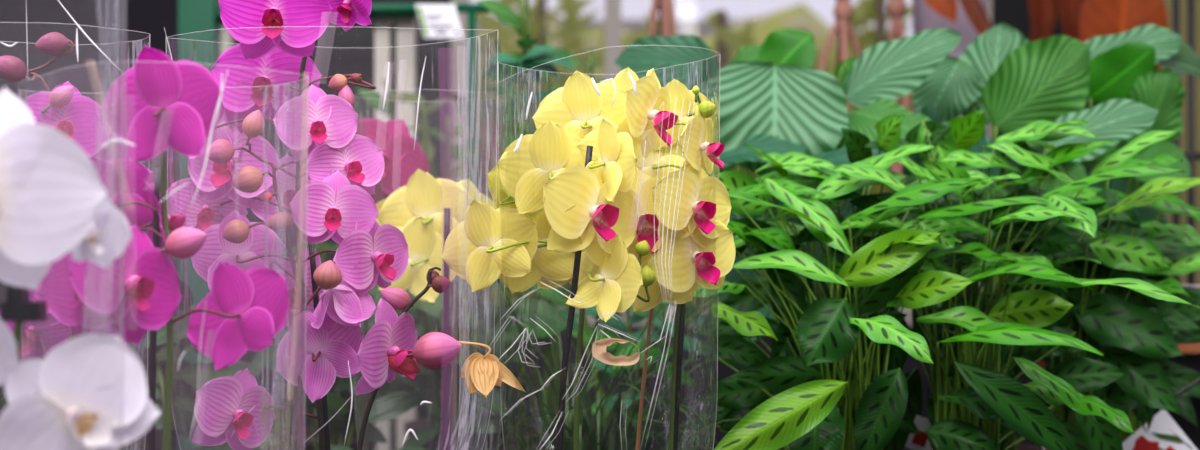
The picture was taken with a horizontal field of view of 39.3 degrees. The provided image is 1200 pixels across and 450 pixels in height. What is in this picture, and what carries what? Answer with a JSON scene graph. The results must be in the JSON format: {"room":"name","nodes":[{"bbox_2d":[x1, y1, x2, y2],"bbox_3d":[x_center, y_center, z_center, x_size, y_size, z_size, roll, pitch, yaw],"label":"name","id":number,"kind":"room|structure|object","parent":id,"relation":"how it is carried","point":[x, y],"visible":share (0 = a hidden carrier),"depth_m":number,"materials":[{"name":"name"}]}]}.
{"room":"flower shop","nodes":[
{"label":"flower shop","id":0,"kind":"room"},
{"bbox_2d":[0,0,1199,449],"bbox_3d":[0.000,-0.300,4.240,8.000,3.000,0.120,0,0,0],"label":"wall","id":1,"kind":"structure","parent":0,"point":[93,81],"depth_m":4.20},
{"bbox_2d":[451,0,991,324],"bbox_3d":[0.302,-0.525,4.220,1.345,1.550,0.080,0,0,0],"label":"window","id":2,"kind":"structure","parent":1,"relation":"in","point":[459,48],"depth_m":4.18,"materials":[{"name":"clear glass"}]},
{"bbox_3d":[0.000,-1.260,3.165,4.400,0.080,0.070,0,0,0],"label":"ceiling beam","id":3,"kind":"structure","parent":0,"visible":0},
{"bbox_2d":[648,0,676,35],"bbox_3d":[0.115,-0.642,3.157,0.059,1.158,0.118,0,0,-18],"label":"macrame hanger","id":4,"kind":"object","parent":3,"relation":"hanging from","point":[666,7],"visible":0.22,"depth_m":3.14,"materials":[{"name":"brown fabric"}]},
{"bbox_2d":[818,0,861,111],"bbox_3d":[0.456,-0.642,3.165,0.079,1.158,0.113,0,0,36],"label":"macrame hanger","id":5,"kind":"object","parent":3,"relation":"hanging from","point":[842,11],"visible":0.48,"depth_m":3.15,"materials":[{"name":"brown fabric"}]},
{"bbox_2d":[887,0,908,181],"bbox_3d":[0.556,-0.642,3.176,0.043,1.158,0.089,0,0,0],"label":"macrame hanger","id":6,"kind":"object","parent":3,"relation":"hanging from","point":[896,9],"visible":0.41,"depth_m":3.15,"materials":[{"name":"brown fabric"}]},
{"bbox_3d":[0.000,1.220,1.150,8.000,0.040,6.300,0,0,0],"label":"floor","id":7,"kind":"structure","parent":0,"visible":0},
{"bbox_2d":[178,0,490,449],"bbox_3d":[-0.476,0.371,3.147,0.580,1.657,0.509,0,0,0],"label":"display rack","id":8,"kind":"object","parent":7,"relation":"on","point":[352,52],"visible":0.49,"depth_m":2.95,"materials":[{"name":"green metal"}]},
{"bbox_2d":[217,6,417,17],"bbox_3d":[-0.493,-0.373,2.935,0.347,0.018,0.030,0,0,0],"label":"shelf","id":9,"kind":"object","parent":8,"relation":"attached to","point":[373,14],"depth_m":2.92,"materials":[{"name":"green metal"}]},
{"bbox_2d":[415,4,463,37],"bbox_3d":[-0.276,-0.350,2.883,0.085,0.060,0.010,0,0,0],"label":"price label","id":10,"kind":"object","parent":8,"relation":"hanging from","point":[432,17],"visible":1,"depth_m":2.88,"materials":[{"name":"grey paper"}]},
{"bbox_2d":[426,15,459,33],"bbox_3d":[-0.270,-0.344,2.881,0.058,0.032,0.005,0,0,0],"label":"print","id":11,"kind":"object","parent":10,"relation":"attached to","point":[433,22],"depth_m":2.88,"materials":[{"name":"grey paper"}]},
{"bbox_2d":[912,0,987,418],"bbox_3d":[0.675,0.310,3.240,0.150,1.780,0.150,0,0,0],"label":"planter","id":12,"kind":"object","parent":7,"relation":"on","point":[924,18],"visible":0.02,"depth_m":3.19,"materials":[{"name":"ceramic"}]},
{"bbox_2d":[924,0,1167,368],"bbox_3d":[0.804,0.331,3.049,0.433,1.738,0.211,0,0,-26],"label":"planter","id":13,"kind":"object","parent":7,"relation":"on","point":[1080,20],"visible":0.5,"depth_m":3.06,"materials":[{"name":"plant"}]},
{"bbox_2d":[1122,0,1199,449],"bbox_3d":[0.989,0.100,2.660,0.356,2.200,0.360,0,0,0],"label":"metal rack","id":14,"kind":"object","parent":7,"relation":"on","point":[1191,352],"visible":0.06,"depth_m":2.79,"materials":[{"name":"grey metal"}]},
{"bbox_2d":[1177,343,1199,352],"bbox_3d":[0.956,0.180,2.660,0.290,0.018,0.360,0,0,0],"label":"shelf","id":15,"kind":"object","parent":14,"relation":"attached to","point":[1194,347],"depth_m":2.48,"materials":[{"name":"brown wood"}]},
{"bbox_2d":[1181,285,1199,287],"bbox_3d":[0.931,0.134,2.650,0.065,0.075,0.065,0,0,0],"label":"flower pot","id":16,"kind":"object","parent":14,"relation":"on","point":[1198,286],"visible":0.07,"depth_m":2.67,"materials":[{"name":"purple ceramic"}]},
{"bbox_3d":[-0.100,0.810,1.750,1.800,0.780,2.060,0,0,0],"label":"display table","id":17,"kind":"object","parent":7,"relation":"on","visible":0},
{"bbox_2d":[0,32,129,359],"bbox_3d":[-0.443,0.133,1.363,0.127,0.574,0.137,0,0,40],"label":"orchid plant","id":18,"kind":"object","parent":17,"relation":"on","point":[78,117],"visible":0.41,"depth_m":1.35,"materials":[{"name":"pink plant"}]},
{"bbox_2d":[0,0,150,449],"bbox_3d":[-0.449,0.121,1.357,0.176,0.598,0.176,0,0,0],"label":"plastic sleeve","id":19,"kind":"object","parent":17,"relation":"on","point":[26,22],"visible":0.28,"depth_m":1.27,"materials":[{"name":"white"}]},
{"bbox_2d":[0,86,160,449],"bbox_3d":[-0.327,0.172,0.930,0.132,0.497,0.128,0,0,26],"label":"orchid plant","id":20,"kind":"object","parent":17,"relation":"on","point":[54,202],"visible":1,"depth_m":0.93,"materials":[{"name":"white plant"}]},
{"bbox_2d":[121,0,124,449],"bbox_3d":[-0.339,0.131,0.932,0.164,0.578,0.177,0,0,-39],"label":"plastic sleeve","id":21,"kind":"object","parent":17,"relation":"on","point":[124,0],"visible":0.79,"depth_m":0.93,"materials":[{"name":"white"}]},
{"bbox_2d":[17,61,307,449],"bbox_3d":[-0.295,0.158,1.160,0.212,0.524,0.213,0,0,0],"label":"plastic sleeve","id":22,"kind":"object","parent":17,"relation":"on","point":[112,141],"visible":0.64,"depth_m":1.06,"materials":[{"name":"white"}]},
{"bbox_2d":[41,45,288,449],"bbox_3d":[-0.302,0.149,1.171,0.155,0.542,0.165,0,0,-22],"label":"orchid plant","id":23,"kind":"object","parent":17,"relation":"on","point":[174,105],"visible":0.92,"depth_m":1.16,"materials":[{"name":"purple plant"}]},
{"bbox_2d":[119,280,280,449],"bbox_3d":[-0.468,0.238,1.807,0.203,0.364,0.261,0,0,45],"label":"leafy plant","id":24,"kind":"object","parent":17,"relation":"on","point":[185,380],"visible":0.41,"depth_m":1.79,"materials":[{"name":"green plant"}]},
{"bbox_2d":[167,0,461,449],"bbox_3d":[-0.250,0.099,1.421,0.309,0.642,0.152,0,0,33],"label":"orchid plant","id":25,"kind":"object","parent":17,"relation":"on","point":[339,176],"visible":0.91,"depth_m":1.40,"materials":[{"name":"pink plant"}]},
{"bbox_2d":[280,113,379,449],"bbox_3d":[-0.406,0.120,2.441,0.259,0.600,0.179,0,0,0],"label":"leafy plant","id":26,"kind":"object","parent":17,"relation":"on","point":[309,444],"visible":0.04,"depth_m":2.42,"materials":[{"name":"green plant"}]},
{"bbox_2d":[164,26,497,449],"bbox_3d":[-0.227,0.127,1.421,0.291,0.586,0.264,0,0,0],"label":"plastic sleeve","id":27,"kind":"object","parent":17,"relation":"on","point":[387,78],"visible":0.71,"depth_m":1.30,"materials":[{"name":"white"}]},
{"bbox_2d":[252,295,426,449],"bbox_3d":[-0.310,0.232,2.081,0.240,0.376,0.212,0,0,0],"label":"leafy plant","id":28,"kind":"object","parent":17,"relation":"on","point":[339,394],"visible":0.2,"depth_m":2.09,"materials":[{"name":"green plant"}]},
{"bbox_2d":[330,110,431,449],"bbox_3d":[-0.253,0.146,1.846,0.125,0.549,0.131,0,0,0],"label":"orchid plant","id":29,"kind":"object","parent":17,"relation":"on","point":[402,159],"visible":0.38,"depth_m":1.84,"materials":[{"name":"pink plant"}]},
{"bbox_2d":[354,89,504,448],"bbox_3d":[-0.173,0.145,1.700,0.148,0.551,0.151,0,0,39],"label":"plastic sleeve","id":30,"kind":"object","parent":17,"relation":"on","point":[411,89],"visible":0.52,"depth_m":1.70,"materials":[{"name":"white"}]},
{"bbox_2d":[375,169,493,449],"bbox_3d":[-0.184,0.182,1.703,0.140,0.477,0.136,0,0,27],"label":"orchid plant","id":31,"kind":"object","parent":17,"relation":"on","point":[426,210],"visible":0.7,"depth_m":1.68,"materials":[{"name":"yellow plant"}]},
{"bbox_2d":[356,70,517,449],"bbox_3d":[-0.243,0.089,2.559,0.244,0.662,0.239,0,0,0],"label":"leafy plant","id":32,"kind":"object","parent":17,"relation":"on","point":[464,153],"visible":0.24,"depth_m":2.52,"materials":[{"name":"green plant"}]},
{"bbox_2d":[359,275,566,449],"bbox_3d":[-0.174,0.217,1.993,0.248,0.406,0.217,0,0,25],"label":"leafy plant","id":33,"kind":"object","parent":17,"relation":"on","point":[473,324],"visible":0.49,"depth_m":1.97,"materials":[{"name":"green plant"}]},
{"bbox_2d":[485,45,575,449],"bbox_3d":[-0.102,0.092,2.200,0.123,0.655,0.124,0,0,-42],"label":"plant","id":34,"kind":"object","parent":17,"relation":"on","point":[537,55],"visible":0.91,"depth_m":2.19,"materials":[{"name":"teal plant"}]},
{"bbox_2d":[477,0,603,449],"bbox_3d":[-0.063,0.004,2.339,0.208,0.831,0.234,0,0,0],"label":"leafy plant","id":35,"kind":"object","parent":17,"relation":"on","point":[506,15],"visible":0.21,"depth_m":2.34,"materials":[{"name":"green plant"}]},
{"bbox_2d":[337,279,775,449],"bbox_3d":[0.004,0.226,1.742,0.577,0.407,0.298,0,0,12],"label":"grass plant","id":36,"kind":"object","parent":17,"relation":"on","point":[611,430],"visible":0.77,"depth_m":1.73,"materials":[{"name":"green plant"}]},
{"bbox_2d":[441,67,735,449],"bbox_3d":[-0.011,0.141,1.411,0.231,0.558,0.157,0,0,-21],"label":"orchid plant","id":37,"kind":"object","parent":17,"relation":"on","point":[564,211],"visible":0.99,"depth_m":1.40,"materials":[{"name":"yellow plant"}]},
{"bbox_2d":[487,45,719,449],"bbox_3d":[0.006,0.138,1.416,0.191,0.564,0.266,0,0,0],"label":"plastic sleeve","id":38,"kind":"object","parent":17,"relation":"on","point":[629,74],"visible":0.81,"depth_m":1.31,"materials":[{"name":"clear plastic"}]},
{"bbox_2d":[592,338,639,365],"bbox_3d":[0.012,0.098,1.304,0.037,0.022,0.007,0,0,0],"label":"dry petal","id":39,"kind":"object","parent":38,"relation":"on","point":[599,352],"visible":1,"depth_m":1.30,"materials":[{"name":"beige plant"}]},
{"bbox_2d":[532,163,753,449],"bbox_3d":[0.042,0.163,2.071,0.304,0.514,0.186,0,0,0],"label":"leafy plant","id":40,"kind":"object","parent":17,"relation":"on","point":[692,344],"visible":0.3,"depth_m":2.05,"materials":[{"name":"green plant"}]},
{"bbox_2d":[614,28,961,449],"bbox_3d":[0.236,0.085,2.096,0.437,0.670,0.298,0,0,0],"label":"plant","id":41,"kind":"object","parent":17,"relation":"on","point":[772,99],"visible":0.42,"depth_m":2.07,"materials":[{"name":"green plant"}]},
{"bbox_2d":[632,114,981,449],"bbox_3d":[0.210,0.153,1.683,0.351,0.534,0.357,0,0,0],"label":"plant","id":42,"kind":"object","parent":17,"relation":"on","point":[839,347],"visible":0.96,"depth_m":1.65,"materials":[{"name":"green plant"}]},
{"bbox_2d":[905,415,931,449],"bbox_3d":[0.325,0.299,1.790,0.086,0.193,0.002,0,0,0],"label":"plant tag","id":43,"kind":"object","parent":17,"relation":"on","point":[915,441],"visible":0.6,"depth_m":1.79,"materials":[{"name":"white plastic"}]},
{"bbox_2d":[912,430,927,446],"bbox_3d":[0.341,0.227,1.790,0.018,0.019,0.001,0,0,0],"label":"print","id":44,"kind":"object","parent":43,"relation":"attached to","point":[918,440],"depth_m":1.79},
{"bbox_2d":[855,110,1199,449],"bbox_3d":[0.441,0.149,1.730,0.361,0.542,0.333,0,0,0],"label":"plant","id":45,"kind":"object","parent":17,"relation":"on","point":[993,406],"visible":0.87,"depth_m":1.71,"materials":[{"name":"green plant"}]},
{"bbox_2d":[902,22,1158,449],"bbox_3d":[0.532,0.075,2.137,0.276,0.689,0.290,0,0,0],"label":"plant","id":46,"kind":"object","parent":17,"relation":"on","point":[1017,82],"visible":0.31,"depth_m":2.13,"materials":[{"name":"green plant"}]},
{"bbox_2d":[1006,24,1199,442],"bbox_3d":[0.690,0.075,2.264,0.264,0.690,0.194,0,0,30],"label":"plant","id":47,"kind":"object","parent":17,"relation":"on","point":[1123,65],"visible":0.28,"depth_m":2.20,"materials":[{"name":"green plant"}]},
{"bbox_2d":[1008,154,1199,448],"bbox_3d":[0.585,0.171,1.927,0.320,0.499,0.270,0,0,0],"label":"plant","id":48,"kind":"object","parent":17,"relation":"on","point":[1136,332],"visible":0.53,"depth_m":1.84,"materials":[{"name":"green plant"}]},
{"bbox_2d":[1122,378,1199,449],"bbox_3d":[0.631,0.291,1.911,0.138,0.257,0.023,0,0,0],"label":"plant label","id":49,"kind":"object","parent":17,"relation":"on","point":[1163,433],"visible":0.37,"depth_m":1.91,"materials":[{"name":"white plastic"}]},
{"bbox_2d":[1133,435,1174,449],"bbox_3d":[0.643,0.272,1.903,0.088,0.067,0.005,0,0,-4],"label":"print","id":50,"kind":"object","parent":49,"relation":"attached to","point":[1140,442],"depth_m":1.91},
{"bbox_2d":[1151,428,1192,449],"bbox_3d":[0.650,0.246,1.907,0.057,0.032,0.003,0,0,-3],"label":"print","id":51,"kind":"object","parent":49,"relation":"on","point":[1161,438],"depth_m":1.91},
{"label":"outside","id":52,"kind":"structure","parent":0,"visible":0},
{"bbox_3d":[0.000,1.260,17.150,28.000,0.080,25.700,0,0,0],"label":"ground","id":53,"kind":"structure","parent":52,"visible":0},
{"bbox_2d":[476,0,621,307],"bbox_3d":[-0.234,0.122,6.209,0.868,2.200,0.840,0,0,0],"label":"tree","id":54,"kind":"object","parent":53,"relation":"on","point":[573,26],"visible":0.06,"depth_m":6.12,"materials":[{"name":"green plant"}]},
{"bbox_2d":[476,20,742,38],"bbox_3d":[-2.000,-0.490,18.500,8.000,3.420,1.000,0,0,0],"label":"wall","id":55,"kind":"structure","parent":53,"relation":"on","point":[683,27],"depth_m":18.00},
{"bbox_2d":[621,10,669,307],"bbox_3d":[0.214,0.177,6.792,0.524,2.090,0.513,0,0,0],"label":"tree","id":56,"kind":"object","parent":53,"relation":"on","point":[630,38],"visible":0.02,"depth_m":6.81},
{"bbox_2d":[476,3,852,299],"bbox_3d":[1.675,-0.251,13.300,9.750,3.001,5.400,0,0,0],"label":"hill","id":57,"kind":"structure","parent":53,"relation":"on","point":[800,16],"depth_m":12.38,"materials":[{"name":"green plant"}]},
{"bbox_2d":[670,9,759,307],"bbox_3d":[0.419,0.227,5.983,0.559,1.991,0.552,0,0,-25],"label":"tree","id":58,"kind":"object","parent":53,"relation":"on","point":[728,42],"visible":0.02,"depth_m":5.96,"materials":[{"name":"green plant"}]},
{"bbox_2d":[787,26,853,292],"bbox_3d":[0.779,0.237,6.401,0.517,1.970,0.549,0,0,0],"label":"tree","id":59,"kind":"object","parent":53,"relation":"on","point":[830,66],"visible":0.02,"depth_m":6.33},
{"bbox_2d":[837,0,912,307],"bbox_3d":[1.145,0.087,6.904,0.486,2.270,0.514,0,0,-27],"label":"tree","id":60,"kind":"object","parent":53,"relation":"on","point":[874,11],"visible":0.04,"depth_m":6.88,"materials":[{"name":"green plant"}]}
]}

